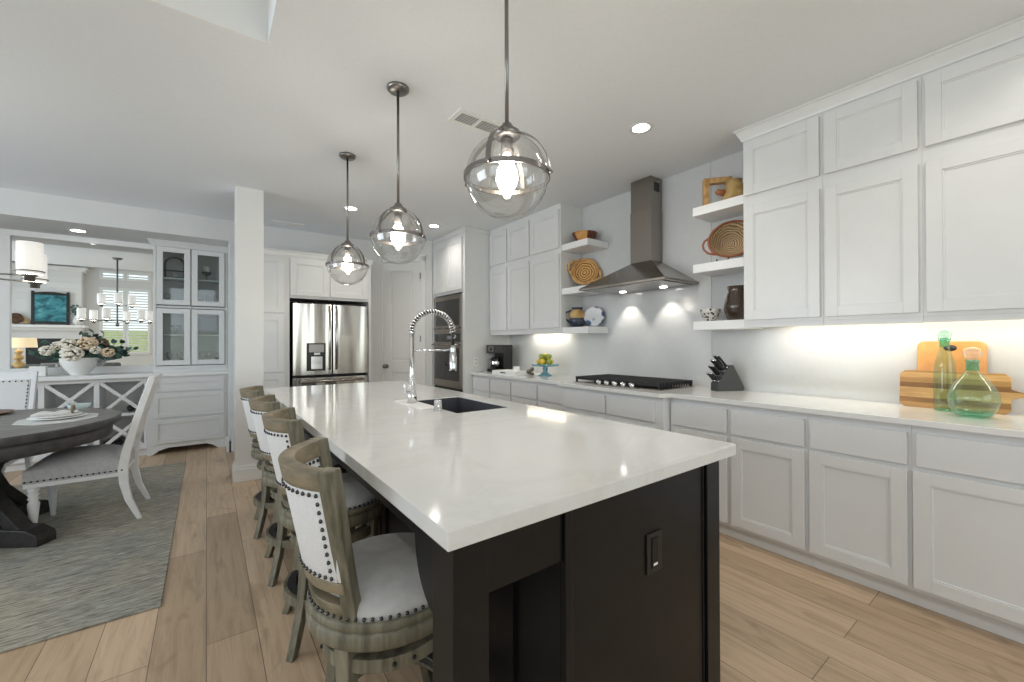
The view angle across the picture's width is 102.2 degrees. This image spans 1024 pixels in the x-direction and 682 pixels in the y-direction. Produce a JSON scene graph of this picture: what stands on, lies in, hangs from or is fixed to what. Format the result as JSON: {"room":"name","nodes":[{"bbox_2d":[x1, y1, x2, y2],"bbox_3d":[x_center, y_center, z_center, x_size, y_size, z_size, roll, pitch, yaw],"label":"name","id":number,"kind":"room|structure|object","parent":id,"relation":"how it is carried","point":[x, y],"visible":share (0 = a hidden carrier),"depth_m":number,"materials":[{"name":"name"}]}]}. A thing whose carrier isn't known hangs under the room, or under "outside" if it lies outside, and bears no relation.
{"room":"kitchen","nodes":[
{"label":"kitchen","id":0,"kind":"room"},
{"bbox_2d":[58,357,98,375],"bbox_3d":[-4.712,0.276,4.499,0.304,0.190,0.304,0,0,-36],"label":"bowl","id":1,"kind":"object","parent":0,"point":[82,365],"depth_m":4.42,"materials":[{"name":"white ceramic"}]},
{"bbox_2d":[0,217,228,246],"bbox_3d":[-4.765,-1.234,4.426,2.837,0.100,0.630,0,0,-36],"label":"niche","id":2,"kind":"object","parent":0,"point":[6,223],"visible":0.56,"depth_m":4.51,"materials":[{"name":"paint"}]},
{"bbox_2d":[67,229,87,232],"bbox_3d":[-4.662,-1.182,4.441,0.160,0.003,0.160,0,0,-36],"label":"recessed light","id":3,"kind":"object","parent":2,"relation":"attached to","point":[72,230],"visible":1,"depth_m":4.42,"materials":[{"name":"white"}]},
{"bbox_2d":[0,188,234,440],"bbox_3d":[-4.734,-0.106,4.479,2.950,2.845,0.970,0,0,-36],"label":"wall niche","id":4,"kind":"object","parent":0,"point":[17,204],"visible":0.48,"depth_m":4.41,"materials":[{"name":"paint"}]},
{"bbox_2d":[226,436,233,452],"bbox_3d":[-3.415,1.250,5.062,0.135,0.130,0.385,0,0,-36],"label":"niche","id":5,"kind":"object","parent":4,"relation":"attached to","point":[229,444],"visible":0.64,"depth_m":4.89,"materials":[{"name":"white paint"}]},
{"bbox_2d":[145,0,270,44],"bbox_3d":[-1.294,-1.924,-2.211,5.490,0.905,6.960,0,0,-36],"label":"skylight","id":6,"kind":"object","parent":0,"point":[248,19],"depth_m":1.93,"materials":[{"name":"white paint"}]},
{"bbox_2d":[235,186,263,465],"bbox_3d":[-2.529,-0.066,3.976,0.223,2.745,0.220,0,0,-36],"label":"column","id":7,"kind":"structure","parent":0,"point":[249,203],"depth_m":3.88,"materials":[{"name":"white paint"}]},
{"bbox_2d":[232,461,261,482],"bbox_3d":[-2.526,1.232,3.970,0.263,0.150,0.258,0,0,-36],"label":"baseboard","id":8,"kind":"structure","parent":7,"relation":"attached to","point":[249,472],"depth_m":3.85,"materials":[{"name":"white paint"}]},
{"bbox_2d":[264,226,383,381],"bbox_3d":[-2.606,-0.058,5.545,1.740,2.745,0.145,0,0,-36],"label":"wall","id":9,"kind":"structure","parent":0,"point":[274,237],"depth_m":5.83,"materials":[{"name":"paint"}]},
{"bbox_2d":[383,241,432,386],"bbox_3d":[-1.572,-0.059,6.017,0.893,2.745,0.120,0,0,9],"label":"wall","id":10,"kind":"structure","parent":0,"point":[388,250],"depth_m":5.91,"materials":[{"name":"paint"}]},
{"bbox_2d":[382,262,420,383],"bbox_3d":[-1.585,0.088,5.936,0.581,2.430,0.122,0,0,9],"label":"door","id":11,"kind":"structure","parent":10,"relation":"in","point":[402,282],"depth_m":5.97,"materials":[{"name":"white paint"}]},
{"bbox_2d":[381,254,426,384],"bbox_3d":[-1.589,0.041,5.944,0.750,2.545,0.028,0,0,9],"label":"trim","id":12,"kind":"structure","parent":10,"relation":"attached to","point":[397,258],"depth_m":5.90,"materials":[{"name":"white paint"}]},
{"bbox_2d":[0,0,1023,241],"bbox_3d":[-1.440,-1.517,0.687,8.700,0.120,11.800,0,0,-36],"label":"ceiling","id":13,"kind":"structure","parent":0,"point":[134,103],"depth_m":2.40,"materials":[{"name":"paint"}]},
{"bbox_2d":[0,240,48,287],"bbox_3d":[-3.183,-0.862,2.255,0.923,1.165,0.962,0,0,-36],"label":"dining chandelier","id":14,"kind":"object","parent":13,"relation":"hanging from","point":[30,258],"visible":1,"depth_m":2.35,"materials":[{"name":"silver metal"}]},
{"bbox_2d":[270,220,303,227],"bbox_3d":[-2.738,-1.428,5.043,0.350,0.008,0.150,0,0,-36],"label":"ceiling vent","id":15,"kind":"object","parent":13,"relation":"in","point":[272,221],"visible":1,"depth_m":5.03,"materials":[{"name":"metal"}]},
{"bbox_2d":[325,152,368,284],"bbox_3d":[-1.280,-0.941,3.219,0.316,1.010,0.316,0,0,-28],"label":"globe pendant","id":16,"kind":"object","parent":13,"relation":"hanging from","point":[347,264],"visible":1,"depth_m":3.20,"materials":[{"name":"silver"}]},
{"bbox_2d":[369,81,425,263],"bbox_3d":[-0.653,-0.947,2.369,0.316,1.010,0.316,0,0,-28],"label":"globe pendant","id":17,"kind":"object","parent":13,"relation":"hanging from","point":[398,89],"visible":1,"depth_m":2.35,"materials":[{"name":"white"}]},
{"bbox_2d":[448,108,501,134],"bbox_3d":[-0.230,-1.447,2.744,0.350,0.008,0.170,0,0,-36],"label":"ceiling vent","id":18,"kind":"object","parent":13,"relation":"in","point":[462,117],"visible":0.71,"depth_m":2.72,"materials":[{"name":"white metal"}]},
{"bbox_2d":[464,0,552,219],"bbox_3d":[-0.019,-0.953,1.512,0.316,1.010,0.316,0,0,-28],"label":"globe pendant","id":19,"kind":"object","parent":13,"relation":"hanging from","point":[506,134],"visible":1,"depth_m":1.49,"materials":[{"name":"clear glass"}]},
{"bbox_2d":[629,122,652,133],"bbox_3d":[0.880,-1.452,2.822,0.160,0.003,0.160,0,0,-36],"label":"recessed light","id":20,"kind":"object","parent":13,"relation":"in","point":[644,127],"visible":1,"depth_m":2.82,"materials":[{"name":"white paint"}]},
{"bbox_2d":[0,443,1023,681],"bbox_3d":[-1.431,1.338,0.674,8.700,0.100,11.800,0,0,-36],"label":"floor","id":21,"kind":"structure","parent":0,"point":[219,618],"depth_m":1.85,"materials":[{"name":"brown wood"}]},
{"bbox_2d":[4,378,146,471],"bbox_3d":[-5.134,0.867,4.285,2.058,0.900,0.385,0,0,-36],"label":"wine rack cabinet","id":22,"kind":"object","parent":21,"relation":"on","point":[117,394],"visible":0.4,"depth_m":4.62,"materials":[{"name":"paint"}]},
{"bbox_2d":[115,436,125,444],"bbox_3d":[-4.500,1.157,4.741,0.076,0.075,0.303,0,0,-36],"label":"wine bottle","id":23,"kind":"object","parent":22,"relation":"in","point":[120,440],"visible":0.77,"depth_m":4.71,"materials":[{"name":"black glass"}]},
{"bbox_2d":[38,370,227,381],"bbox_3d":[-4.806,0.394,4.484,2.831,0.045,0.460,0,0,-36],"label":"countertop","id":24,"kind":"structure","parent":22,"relation":"on","point":[65,377],"depth_m":4.58,"materials":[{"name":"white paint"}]},
{"bbox_2d":[29,366,47,375],"bbox_3d":[-5.013,0.319,4.376,0.120,0.104,0.080,0,0,-36],"label":"box","id":25,"kind":"object","parent":24,"relation":"on","point":[43,370],"visible":0.72,"depth_m":4.36,"materials":[{"name":"white ceramic"}]},
{"bbox_2d":[27,329,131,375],"bbox_3d":[-4.679,0.118,4.497,0.385,0.504,0.793,0,0,43],"label":"flower arrangement","id":26,"kind":"object","parent":24,"relation":"on","point":[78,364],"visible":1,"depth_m":4.42,"materials":[{"name":"white plant"}]},
{"bbox_2d":[153,245,227,372],"bbox_3d":[-3.983,-0.381,5.150,0.715,1.504,0.383,0,0,-36],"label":"hutch","id":27,"kind":"object","parent":24,"relation":"on","point":[185,303],"visible":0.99,"depth_m":5.13,"materials":[{"name":"paint"}]},
{"bbox_2d":[164,257,183,277],"bbox_3d":[-4.116,-0.892,5.047,0.204,0.266,0.100,0,0,-36],"label":"lantern","id":28,"kind":"object","parent":27,"relation":"on","point":[174,275],"visible":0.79,"depth_m":5.02,"materials":[{"name":"black metal"}]},
{"bbox_2d":[147,238,227,252],"bbox_3d":[-3.998,-1.147,5.126,0.767,0.068,0.396,0,0,-36],"label":"crown molding","id":29,"kind":"structure","parent":27,"relation":"on","point":[157,242],"depth_m":4.98,"materials":[{"name":"paint"}]},
{"bbox_2d":[198,316,218,334],"bbox_3d":[-3.911,-0.200,5.329,0.215,0.244,0.022,0,0,-36],"label":"framed photo","id":30,"kind":"object","parent":27,"relation":"on","point":[207,325],"visible":0.98,"depth_m":5.32},
{"bbox_2d":[0,462,185,652],"bbox_3d":[-3.907,1.298,2.276,3.223,0.010,3.040,0,0,-36],"label":"area rug","id":31,"kind":"object","parent":21,"relation":"on","point":[104,563],"visible":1,"depth_m":2.42,"materials":[{"name":"grey carpet"}]},
{"bbox_2d":[0,371,38,476],"bbox_3d":[-4.262,0.784,3.298,0.498,1.030,0.666,0,0,-34],"label":"dining chair","id":32,"kind":"object","parent":31,"relation":"on","point":[18,390],"visible":0.39,"depth_m":3.58,"materials":[{"name":"white fabric"}]},
{"bbox_2d":[0,408,120,547],"bbox_3d":[-3.545,0.918,2.608,1.570,0.750,1.570,0,0,-36],"label":"dining table","id":33,"kind":"object","parent":31,"relation":"on","point":[17,530],"visible":0.82,"depth_m":2.62,"materials":[{"name":"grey wood"}]},
{"bbox_2d":[0,409,14,413],"bbox_3d":[-3.897,0.536,3.035,0.320,0.020,0.320,0,0,-36],"label":"charger","id":34,"kind":"object","parent":33,"relation":"on","point":[2,411],"visible":1,"depth_m":3.15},
{"bbox_2d":[12,413,98,425],"bbox_3d":[-3.162,0.541,2.882,0.407,0.004,0.503,0,0,-36],"label":"placemat","id":35,"kind":"object","parent":33,"relation":"on","point":[89,415],"visible":0.69,"depth_m":2.77,"materials":[{"name":"white fabric"}]},
{"bbox_2d":[26,412,87,420],"bbox_3d":[-3.162,0.530,2.882,0.290,0.018,0.290,0,0,-36],"label":"plate","id":36,"kind":"object","parent":35,"relation":"on","point":[82,413],"visible":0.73,"depth_m":2.83,"materials":[{"name":"white ceramic"}]},
{"bbox_2d":[37,411,81,417],"bbox_3d":[-3.162,0.517,2.882,0.230,0.018,0.230,0,0,-36],"label":"plate","id":37,"kind":"object","parent":36,"relation":"on","point":[78,412],"visible":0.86,"depth_m":2.86,"materials":[{"name":"white ceramic"}]},
{"bbox_2d":[29,405,77,417],"bbox_3d":[-3.150,0.481,2.848,0.124,0.064,0.222,0,0,45],"label":"napkin","id":38,"kind":"object","parent":37,"relation":"on","point":[73,408],"visible":1,"depth_m":2.85,"materials":[{"name":"white fabric"}]},
{"bbox_2d":[66,403,90,410],"bbox_3d":[-3.170,0.484,3.026,0.130,0.045,0.130,0,0,-36],"label":"bowl","id":39,"kind":"object","parent":36,"relation":"on","point":[80,406],"visible":0.8,"depth_m":3.01,"materials":[{"name":"ceramic"}]},
{"bbox_2d":[22,373,162,522],"bbox_3d":[-3.052,0.779,3.065,0.666,1.030,0.498,0,0,-35],"label":"dining chair","id":40,"kind":"object","parent":31,"relation":"on","point":[91,462],"visible":1,"depth_m":2.94,"materials":[{"name":"white paint"}]},
{"bbox_2d":[147,374,227,455],"bbox_3d":[-3.978,0.867,5.102,0.763,0.900,0.445,0,0,-36],"label":"drawer unit","id":41,"kind":"object","parent":21,"relation":"on","point":[184,410],"visible":0.92,"depth_m":4.93,"materials":[{"name":"paint"}]},
{"bbox_2d":[234,254,289,453],"bbox_3d":[-2.912,0.157,4.798,0.496,2.310,0.680,0,0,-36],"label":"pantry cabinet","id":42,"kind":"object","parent":21,"relation":"on","point":[276,267],"visible":0.45,"depth_m":4.61,"materials":[{"name":"paint"}]},
{"bbox_2d":[239,385,310,538],"bbox_3d":[-1.634,0.813,2.953,0.525,0.972,0.457,0,0,-35],"label":"counter stool","id":43,"kind":"object","parent":21,"relation":"on","point":[261,500],"visible":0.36,"depth_m":2.77,"materials":[{"name":"brown wood"}]},
{"bbox_2d":[248,394,347,586],"bbox_3d":[-1.238,0.809,2.429,0.525,0.972,0.457,0,0,-30],"label":"counter stool","id":44,"kind":"object","parent":21,"relation":"on","point":[276,537],"visible":0.41,"depth_m":2.25,"materials":[{"name":"brown wood"}]},
{"bbox_2d":[262,407,385,662],"bbox_3d":[-0.848,0.806,1.906,0.525,0.972,0.457,0,0,-35],"label":"counter stool","id":45,"kind":"object","parent":21,"relation":"on","point":[283,430],"visible":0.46,"depth_m":1.76,"materials":[{"name":"brown wood"}]},
{"bbox_2d":[290,301,367,386],"bbox_3d":[-2.314,0.419,5.160,0.842,1.745,0.785,0,0,-36],"label":"refrigerator","id":46,"kind":"object","parent":21,"relation":"on","point":[329,341],"visible":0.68,"depth_m":4.87,"materials":[{"name":"silver metal"}]},
{"bbox_2d":[290,257,370,381],"bbox_3d":[-2.343,0.157,5.218,0.915,2.310,0.680,0,0,-36],"label":"tall cabinet","id":47,"kind":"object","parent":21,"relation":"on","point":[310,279],"visible":0.66,"depth_m":4.95,"materials":[{"name":"paint"}]},
{"bbox_2d":[264,247,373,264],"bbox_3d":[-2.531,-0.990,5.077,1.440,0.065,0.676,0,0,-36],"label":"crown molding","id":48,"kind":"structure","parent":47,"relation":"attached to","point":[272,251],"depth_m":4.78,"materials":[{"name":"paint"}]},
{"bbox_2d":[278,437,432,681],"bbox_3d":[-0.404,0.801,1.247,0.525,0.972,0.457,0,0,-32],"label":"counter stool","id":49,"kind":"object","parent":21,"relation":"on","point":[368,609],"visible":0.8,"depth_m":1.07,"materials":[{"name":"brown wood"}]},
{"bbox_2d":[433,226,509,393],"bbox_3d":[-0.581,-0.062,5.735,0.723,2.743,0.927,0,0,-36],"label":"tall cabinet","id":50,"kind":"object","parent":21,"relation":"on","point":[460,256],"visible":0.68,"depth_m":5.31,"materials":[{"name":"paint"}]},
{"bbox_2d":[431,332,462,391],"bbox_3d":[-0.752,0.265,5.608,0.403,0.759,0.772,0,0,-36],"label":"wall oven","id":51,"kind":"object","parent":50,"relation":"in","point":[444,378],"visible":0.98,"depth_m":5.50,"materials":[{"name":"silver metal"}]},
{"bbox_2d":[433,293,461,332],"bbox_3d":[-0.749,-0.360,5.615,0.390,0.482,0.772,0,0,-36],"label":"microwave","id":52,"kind":"object","parent":50,"relation":"in","point":[451,305],"visible":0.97,"depth_m":5.47,"materials":[{"name":"grey metal"}]},
{"bbox_2d":[473,375,490,396],"bbox_3d":[-0.144,0.864,5.235,0.592,0.883,0.395,0,0,-36],"label":"base cabinet","id":53,"kind":"object","parent":21,"relation":"on","point":[481,384],"visible":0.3,"depth_m":5.05,"materials":[{"name":"paint"}]},
{"bbox_2d":[270,428,719,681],"bbox_3d":[-0.619,0.857,2.413,1.063,0.874,3.133,0,0,-36],"label":"kitchen island","id":54,"kind":"object","parent":21,"relation":"on","point":[570,596],"visible":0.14,"depth_m":1.15,"materials":[{"name":"black paint"}]},
{"bbox_2d":[264,380,735,551],"bbox_3d":[-0.614,0.399,2.433,1.155,0.040,3.213,0,0,-36],"label":"island countertop","id":55,"kind":"structure","parent":54,"relation":"on","point":[464,479],"depth_m":1.37,"materials":[{"name":"stone"}]},
{"bbox_2d":[394,309,456,409],"bbox_3d":[-0.491,0.090,2.515,0.333,0.576,0.410,0,0,-36],"label":"spring faucet","id":56,"kind":"object","parent":55,"relation":"on","point":[411,400],"visible":1,"depth_m":2.48,"materials":[{"name":"silver metal"}]},
{"bbox_2d":[433,399,442,411],"bbox_3d":[-0.399,0.346,2.227,0.052,0.062,0.052,0,0,-36],"label":"air gap cap","id":57,"kind":"object","parent":55,"relation":"on","point":[438,402],"visible":1,"depth_m":2.21,"materials":[{"name":"silver metal"}]},
{"bbox_2d":[418,397,506,412],"bbox_3d":[-0.327,0.498,2.494,0.338,0.230,0.593,0,0,-36],"label":"sink","id":58,"kind":"object","parent":55,"relation":"in","point":[455,404],"visible":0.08,"depth_m":2.73,"materials":[{"name":"grey"}]},
{"bbox_2d":[646,529,661,575],"bbox_3d":[0.431,0.640,1.252,0.073,0.120,0.010,0,0,-36],"label":"island outlet","id":59,"kind":"object","parent":54,"relation":"attached to","point":[654,539],"visible":1,"depth_m":1.25,"materials":[{"name":"black plastic"}]},
{"bbox_2d":[652,536,658,568],"bbox_3d":[0.433,0.640,1.250,0.031,0.090,0.003,0,0,-36],"label":"socket","id":60,"kind":"object","parent":59,"relation":"attached to","point":[655,539],"depth_m":1.25,"materials":[{"name":"black paint"}]},
{"bbox_2d":[490,377,511,400],"bbox_3d":[0.098,0.862,4.907,0.592,0.883,0.420,0,0,-36],"label":"base cabinet","id":61,"kind":"object","parent":21,"relation":"on","point":[500,388],"visible":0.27,"depth_m":4.72,"materials":[{"name":"paint"}]},
{"bbox_2d":[511,379,538,405],"bbox_3d":[0.358,0.859,4.555,0.592,0.883,0.454,0,0,-36],"label":"base cabinet","id":62,"kind":"object","parent":21,"relation":"on","point":[524,392],"visible":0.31,"depth_m":4.36,"materials":[{"name":"paint"}]},
{"bbox_2d":[538,382,561,410],"bbox_3d":[0.620,0.857,4.200,0.592,0.883,0.427,0,0,-36],"label":"base cabinet","id":63,"kind":"object","parent":21,"relation":"on","point":[549,395],"visible":0.17,"depth_m":4.05,"materials":[{"name":"paint"}]},
{"bbox_2d":[561,386,670,431],"bbox_3d":[1.028,0.853,3.577,0.677,0.883,1.060,0,0,-36],"label":"base cabinet","id":64,"kind":"object","parent":21,"relation":"on","point":[651,412],"visible":0.21,"depth_m":3.26,"materials":[{"name":"paint"}]},
{"bbox_2d":[470,371,1023,437],"bbox_3d":[1.325,0.391,3.152,0.708,0.030,5.498,0,0,-36],"label":"countertop","id":65,"kind":"structure","parent":64,"relation":"on","point":[1010,424],"depth_m":2.37,"materials":[{"name":"stone"}]},
{"bbox_2d":[487,345,512,371],"bbox_3d":[-0.178,0.221,5.282,0.307,0.340,0.220,0,0,-36],"label":"coffee maker","id":66,"kind":"object","parent":65,"relation":"on","point":[502,359],"visible":0.94,"depth_m":5.22,"materials":[{"name":"black plastic"}]},
{"bbox_2d":[492,369,531,375],"bbox_3d":[-0.005,0.365,4.775,0.241,0.045,0.450,0,0,-36],"label":"serving tray","id":67,"kind":"object","parent":65,"relation":"on","point":[509,372],"visible":0.82,"depth_m":4.67,"materials":[{"name":"white ceramic"}]},
{"bbox_2d":[531,364,558,375],"bbox_3d":[0.369,0.322,4.598,0.310,0.128,0.310,0,0,-36],"label":"cake stand","id":68,"kind":"object","parent":65,"relation":"on","point":[545,367],"visible":0.92,"depth_m":4.55,"materials":[{"name":"blue ceramic"}]},
{"bbox_2d":[574,374,693,390],"bbox_3d":[1.018,0.350,3.598,0.526,0.057,0.900,0,0,-36],"label":"gas cooktop","id":69,"kind":"object","parent":65,"relation":"in","point":[625,381],"visible":1,"depth_m":3.40,"materials":[{"name":"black metal"}]},
{"bbox_2d":[574,380,693,390],"bbox_3d":[1.036,0.374,3.611,0.480,0.009,0.900,0,0,-36],"label":"tray","id":70,"kind":"object","parent":69,"relation":"on","point":[635,386],"depth_m":3.34,"materials":[{"name":"metal"}]},
{"bbox_2d":[705,355,743,390],"bbox_3d":[1.606,0.238,3.127,0.278,0.274,0.085,0,0,-10],"label":"knife block","id":71,"kind":"object","parent":65,"relation":"on","point":[726,378],"visible":1,"depth_m":3.09,"materials":[{"name":"grey"}]},
{"bbox_2d":[917,341,986,372],"bbox_3d":[2.388,0.186,2.253,0.062,0.369,0.262,0,0,-36],"label":"cutting board","id":72,"kind":"object","parent":65,"relation":"on","point":[950,357],"visible":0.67,"depth_m":2.25,"materials":[{"name":"brown wood"}]},
{"bbox_2d":[899,370,1023,414],"bbox_3d":[2.401,0.267,2.157,0.042,0.205,0.559,0,0,-36],"label":"cutting board","id":73,"kind":"object","parent":65,"relation":"on","point":[970,391],"visible":0.98,"depth_m":2.19,"materials":[{"name":"brown wood"}]},
{"bbox_2d":[946,347,1001,417],"bbox_3d":[2.232,0.198,2.002,0.182,0.336,0.182,0,0,-36],"label":"glass decanter","id":74,"kind":"object","parent":65,"relation":"on","point":[975,347],"visible":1,"depth_m":1.99,"materials":[{"name":"glass"}]},
{"bbox_2d":[670,398,734,537],"bbox_3d":[1.505,0.848,3.004,0.592,0.883,0.427,0,0,-36],"label":"base cabinet","id":75,"kind":"object","parent":21,"relation":"on","point":[709,420],"visible":0.31,"depth_m":2.75,"materials":[{"name":"paint"}]},
{"bbox_2d":[730,405,812,566],"bbox_3d":[1.760,0.846,2.659,0.592,0.883,0.430,0,0,-36],"label":"base cabinet","id":76,"kind":"object","parent":21,"relation":"on","point":[770,476],"visible":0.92,"depth_m":2.47,"materials":[{"name":"paint"}]},
{"bbox_2d":[808,414,915,604],"bbox_3d":[2.014,0.843,2.315,0.592,0.883,0.424,0,0,-36],"label":"base cabinet","id":77,"kind":"object","parent":21,"relation":"on","point":[860,471],"visible":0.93,"depth_m":2.12,"materials":[{"name":"paint"}]},
{"bbox_2d":[912,426,1023,643],"bbox_3d":[2.283,0.841,1.952,0.592,0.883,0.480,0,0,-36],"label":"base cabinet","id":78,"kind":"object","parent":21,"relation":"on","point":[968,487],"visible":0.98,"depth_m":1.82,"materials":[{"name":"paint"}]},
{"bbox_3d":[1.886,-0.083,3.135,0.150,2.745,11.800,0,0,-36],"label":"wall","id":79,"kind":"structure","parent":0,"visible":0},
{"bbox_2d":[489,224,507,334],"bbox_3d":[-0.047,-0.756,5.319,0.337,1.364,0.395,0,0,-36],"label":"upper cabinet","id":80,"kind":"object","parent":79,"relation":"attached to","point":[498,263],"visible":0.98,"depth_m":5.22,"materials":[{"name":"paint"}]},
{"bbox_2d":[507,215,530,334],"bbox_3d":[0.202,-0.759,4.983,0.337,1.364,0.440,0,0,-36],"label":"upper cabinet","id":81,"kind":"object","parent":79,"relation":"attached to","point":[518,231],"visible":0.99,"depth_m":4.88,"materials":[{"name":"paint"}]},
{"bbox_2d":[530,203,581,333],"bbox_3d":[0.480,-0.761,4.606,0.337,1.364,0.498,0,0,-36],"label":"upper cabinet","id":82,"kind":"object","parent":79,"relation":"attached to","point":[552,227],"visible":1,"depth_m":4.44,"materials":[{"name":"paint"}]},
{"bbox_2d":[562,285,603,296],"bbox_3d":[0.752,-0.516,4.268,0.303,0.065,0.364,0,0,-36],"label":"floating shelf","id":83,"kind":"object","parent":79,"relation":"attached to","point":[571,291],"visible":0.53,"depth_m":4.22,"materials":[{"name":"white paint"}]},
{"bbox_3d":[0.747,-0.566,4.306,0.050,0.034,0.090,0,0,-36],"label":"stand","id":84,"kind":"object","parent":83,"relation":"on","visible":0},
{"bbox_2d":[567,258,601,284],"bbox_3d":[0.764,-0.729,4.337,0.366,0.289,0.107,0,0,20],"label":"basket","id":85,"kind":"object","parent":84,"relation":"on","point":[584,271],"visible":0.99,"depth_m":4.35,"materials":[{"name":"wicker"}]},
{"bbox_2d":[562,238,607,254],"bbox_3d":[0.751,-0.974,4.270,0.303,0.065,0.364,0,0,-36],"label":"floating shelf","id":86,"kind":"object","parent":79,"relation":"attached to","point":[587,245],"visible":1,"depth_m":4.19,"materials":[{"name":"white paint"}]},
{"bbox_2d":[572,230,596,240],"bbox_3d":[0.755,-1.062,4.296,0.264,0.110,0.263,0,0,-36],"label":"wooden bowl","id":87,"kind":"object","parent":86,"relation":"on","point":[582,234],"visible":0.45,"depth_m":4.20,"materials":[{"name":"brown wood"}]},
{"bbox_2d":[562,326,607,333],"bbox_3d":[0.753,-0.109,4.266,0.303,0.065,0.364,0,0,-36],"label":"floating shelf","id":88,"kind":"object","parent":79,"relation":"attached to","point":[586,329],"visible":1,"depth_m":4.15,"materials":[{"name":"white paint"}]},
{"bbox_2d":[566,307,584,326],"bbox_3d":[0.675,-0.245,4.336,0.170,0.207,0.199,0,0,-36],"label":"ceramic pitcher","id":89,"kind":"object","parent":88,"relation":"on","point":[576,316],"visible":0.92,"depth_m":4.26,"materials":[{"name":"blue ceramic"}]},
{"bbox_2d":[584,306,604,325],"bbox_3d":[0.845,-0.254,4.249,0.210,0.206,0.060,0,0,19],"label":"plate","id":90,"kind":"object","parent":88,"relation":"on","point":[594,316],"visible":0.99,"depth_m":4.26,"materials":[{"name":"ceramic"}]},
{"bbox_2d":[579,175,698,293],"bbox_3d":[1.088,-0.956,3.652,0.491,0.990,0.900,0,0,-36],"label":"range hood","id":91,"kind":"object","parent":79,"relation":"attached to","point":[647,270],"visible":1,"depth_m":3.66,"materials":[{"name":"silver metal"}]},
{"bbox_2d":[654,181,658,191],"bbox_3d":[1.283,-1.367,3.665,0.080,0.080,0.002,0,0,-36],"label":"chimney vent","id":92,"kind":"object","parent":91,"relation":"attached to","point":[656,183],"depth_m":3.66,"materials":[{"name":"black metal"}]},
{"bbox_2d":[693,195,742,222],"bbox_3d":[1.620,-0.993,3.120,0.273,0.065,0.385,0,0,-36],"label":"floating shelf","id":93,"kind":"object","parent":79,"relation":"attached to","point":[732,207],"visible":0.64,"depth_m":3.09,"materials":[{"name":"white paint"}]},
{"bbox_2d":[702,176,731,205],"bbox_3d":[1.577,-1.138,3.178,0.200,0.225,0.056,0,0,15],"label":"wooden ornament","id":94,"kind":"object","parent":93,"relation":"on","point":[707,182],"visible":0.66,"depth_m":3.17,"materials":[{"name":"brown wood"}]},
{"bbox_2d":[715,178,742,199],"bbox_3d":[1.607,-1.099,3.017,0.190,0.145,0.180,0,0,-36],"label":"jug","id":95,"kind":"object","parent":93,"relation":"on","point":[734,187],"visible":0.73,"depth_m":2.97,"materials":[{"name":"beige ceramic"}]},
{"bbox_2d":[693,257,743,276],"bbox_3d":[1.621,-0.555,3.118,0.273,0.065,0.385,0,0,-36],"label":"floating shelf","id":96,"kind":"object","parent":79,"relation":"attached to","point":[736,265],"visible":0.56,"depth_m":3.06,"materials":[{"name":"white paint"}]},
{"bbox_3d":[1.582,-0.603,3.101,0.030,0.032,0.102,0,0,-36],"label":"stand","id":97,"kind":"object","parent":96,"relation":"on","visible":0},
{"bbox_2d":[702,220,743,257],"bbox_3d":[1.634,-0.763,3.120,0.378,0.292,0.151,0,0,19],"label":"wicker basket","id":98,"kind":"object","parent":97,"relation":"on","point":[726,240],"visible":0.73,"depth_m":3.14,"materials":[{"name":"brown wicker"}]},
{"bbox_2d":[693,319,762,330],"bbox_3d":[1.622,-0.118,3.116,0.273,0.065,0.385,0,0,-36],"label":"floating shelf","id":99,"kind":"object","parent":79,"relation":"attached to","point":[721,324],"visible":0.76,"depth_m":3.04,"materials":[{"name":"white paint"}]},
{"bbox_2d":[700,308,720,320],"bbox_3d":[1.533,-0.198,3.192,0.148,0.095,0.148,0,0,-36],"label":"patterned bowl","id":100,"kind":"object","parent":99,"relation":"on","point":[707,314],"visible":0.88,"depth_m":3.14,"materials":[{"name":"white ceramic"}]},
{"bbox_2d":[724,285,743,319],"bbox_3d":[1.651,-0.276,3.032,0.176,0.250,0.176,0,0,-36],"label":"clay vase","id":101,"kind":"object","parent":99,"relation":"on","point":[734,302],"visible":0.65,"depth_m":2.97,"materials":[{"name":"brown ceramic"}]},
{"bbox_2d":[510,151,1023,413],"bbox_3d":[1.789,-0.541,3.129,0.011,1.830,6.100,0,0,-36],"label":"backsplash","id":102,"kind":"structure","parent":79,"relation":"attached to","point":[651,333],"depth_m":3.38,"materials":[{"name":"stone"}]},
{"bbox_2d":[743,113,823,327],"bbox_3d":[1.852,-0.760,2.762,0.322,1.335,0.459,0,0,-36],"label":"upper cabinet","id":103,"kind":"object","parent":79,"relation":"attached to","point":[783,167],"visible":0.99,"depth_m":2.65,"materials":[{"name":"paint"}]},
{"bbox_2d":[733,15,1023,142],"bbox_3d":[2.388,-1.422,2.017,0.346,0.079,2.389,0,0,-36],"label":"crown molding","id":104,"kind":"structure","parent":103,"relation":"attached to","point":[1011,30],"depth_m":2.21,"materials":[{"name":"paint"}]},
{"bbox_2d":[822,75,923,324],"bbox_3d":[2.117,-0.763,2.404,0.322,1.335,0.430,0,0,-36],"label":"upper cabinet","id":105,"kind":"object","parent":79,"relation":"attached to","point":[873,198],"visible":0.98,"depth_m":2.29,"materials":[{"name":"paint"}]},
{"bbox_2d":[922,37,1023,321],"bbox_3d":[2.387,-0.765,2.039,0.322,1.335,0.478,0,0,-36],"label":"upper cabinet","id":106,"kind":"object","parent":79,"relation":"attached to","point":[973,106],"visible":1,"depth_m":2.00,"materials":[{"name":"paint"}]},
{"bbox_3d":[-5.008,0.018,4.754,2.837,2.600,0.200,0,0,-36],"label":"wall","id":107,"kind":"structure","parent":0,"visible":0},
{"bbox_2d":[0,228,152,374],"bbox_3d":[-4.880,-0.404,4.692,1.270,1.552,0.053,0,0,-36],"label":"mirror","id":108,"kind":"object","parent":107,"relation":"attached to","point":[104,287],"visible":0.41,"depth_m":4.68,"materials":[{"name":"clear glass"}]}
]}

